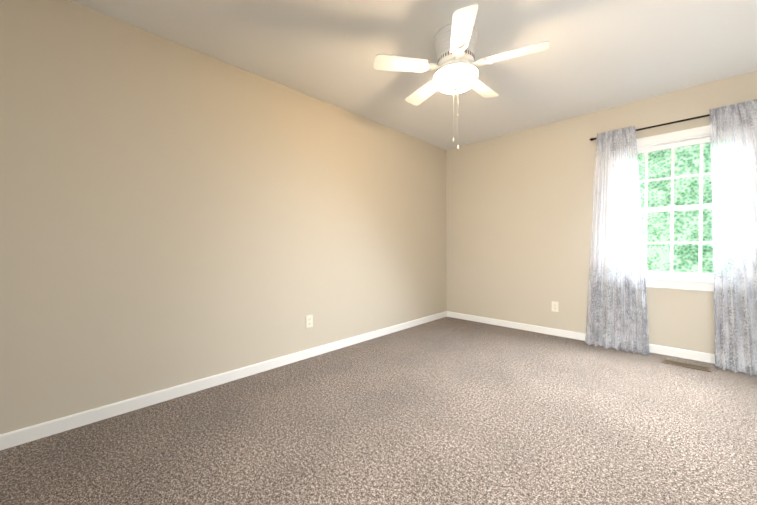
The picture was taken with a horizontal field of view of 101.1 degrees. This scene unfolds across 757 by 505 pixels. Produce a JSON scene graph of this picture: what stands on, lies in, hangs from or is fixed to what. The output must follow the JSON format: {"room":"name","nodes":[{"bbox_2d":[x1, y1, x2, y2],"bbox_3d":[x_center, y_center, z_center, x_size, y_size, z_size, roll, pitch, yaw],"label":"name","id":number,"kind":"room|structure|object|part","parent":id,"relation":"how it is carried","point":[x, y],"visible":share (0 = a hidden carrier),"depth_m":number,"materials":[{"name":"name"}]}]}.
{"room":"empty bedroom","nodes":[
{"label":"empty bedroom","id":0,"kind":"room"},
{"bbox_2d":[0,0,445,433],"bbox_3d":[-0.822,-0.236,2.837,0.150,2.440,5.335,1,1,45],"label":"wall","id":1,"kind":"structure","parent":0,"point":[172,214],"depth_m":2.13,"materials":[{"name":"beige paint"}]},
{"bbox_2d":[0,311,446,450],"bbox_3d":[-0.757,0.946,2.802,0.013,0.078,5.035,1,1,45],"label":"baseboard","id":2,"kind":"structure","parent":1,"relation":"attached to","point":[36,432],"depth_m":2.13,"materials":[{"name":"white wood"}]},
{"bbox_2d":[306,315,312,327],"bbox_3d":[-0.645,0.644,2.914,0.010,0.116,0.072,1,1,45],"label":"electrical outlet","id":3,"kind":"object","parent":1,"relation":"attached to","point":[309,321],"visible":1,"depth_m":2.91,"materials":[{"name":"beige plastic"}]},
{"bbox_2d":[0,317,756,504],"bbox_3d":[0.576,1.051,1.494,4.050,0.100,5.335,1,1,45],"label":"floor","id":4,"kind":"structure","parent":0,"point":[448,411],"depth_m":1.70,"materials":[{"name":"carpet"}]},
{"bbox_2d":[662,359,711,371],"bbox_3d":[2.625,0.963,2.664,0.300,0.009,0.115,1,1,45],"label":"air vent register","id":5,"kind":"object","parent":4,"relation":"on","point":[688,365],"visible":1,"depth_m":2.65,"materials":[{"name":"brown metal"}]},
{"bbox_2d":[70,0,756,149],"bbox_3d":[0.561,-1.489,1.447,4.050,0.100,5.335,1,1,45],"label":"ceiling","id":6,"kind":"structure","parent":0,"point":[597,55],"depth_m":2.21,"materials":[{"name":"white paint"}]},
{"bbox_2d":[374,4,548,148],"bbox_3d":[0.549,-1.076,2.131,1.076,0.751,1.027,1,1,45],"label":"ceiling fan","id":7,"kind":"object","parent":6,"relation":"hanging from","point":[455,45],"visible":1,"depth_m":2.01,"materials":[{"name":"white"}]},
{"bbox_3d":[0.520,-1.152,2.102,0.292,0.086,0.292,1,1,45],"label":"lamp shade","id":8,"kind":"part","parent":7,"relation":"part of","materials":[{"name":"white glass"}]},
{"bbox_2d":[446,70,756,360],"bbox_3d":[2.386,-0.264,3.319,3.750,2.440,0.150,1,1,45],"label":"wall","id":9,"kind":"structure","parent":0,"point":[519,217],"depth_m":3.62,"materials":[{"name":"beige paint"}]},
{"bbox_2d":[552,301,558,311],"bbox_3d":[2.028,0.622,3.580,0.072,0.116,0.010,1,1,45],"label":"electrical outlet","id":10,"kind":"object","parent":9,"relation":"attached to","point":[555,306],"visible":1,"depth_m":3.57,"materials":[{"name":"beige plastic"}]},
{"bbox_2d":[447,311,756,368],"bbox_3d":[2.336,0.918,3.282,3.750,0.078,0.013,1,1,45],"label":"baseboard","id":11,"kind":"structure","parent":9,"relation":"attached to","point":[687,354],"depth_m":3.49,"materials":[{"name":"white wood"}]},
{"bbox_2d":[589,114,709,140],"bbox_3d":[2.736,-1.159,2.776,1.437,0.060,0.101,1,1,45],"label":"curtain rod","id":12,"kind":"object","parent":9,"relation":"attached to","point":[591,139],"visible":0.56,"depth_m":2.82,"materials":[{"name":"brown metal"}]},
{"bbox_2d":[585,126,649,355],"bbox_3d":[2.342,-0.132,3.071,0.516,2.179,0.093,1,1,45],"label":"curtain","id":13,"kind":"object","parent":12,"relation":"hanging from","point":[618,141],"visible":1,"depth_m":3.07,"materials":[{"name":"white fabric"}]},
{"bbox_2d":[709,99,756,375],"bbox_3d":[2.986,-0.123,2.372,0.657,2.179,0.175,1,1,45],"label":"curtain","id":14,"kind":"object","parent":12,"relation":"hanging from","point":[742,114],"visible":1,"depth_m":2.53,"materials":[{"name":"white fabric"}]},
{"bbox_2d":[607,118,756,291],"bbox_3d":[2.755,-0.388,2.923,1.026,1.448,0.192,1,1,45],"label":"window","id":15,"kind":"structure","parent":9,"relation":"in","point":[699,280],"depth_m":2.87,"materials":[{"name":"white wood"}]},
{"label":"outside","id":16,"kind":"structure","parent":0,"visible":0},
{"bbox_2d":[622,139,732,272],"bbox_3d":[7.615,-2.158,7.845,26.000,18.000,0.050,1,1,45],"label":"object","id":17,"kind":"structure","parent":16,"point":[680,183],"depth_m":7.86,"materials":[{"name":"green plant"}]}
]}

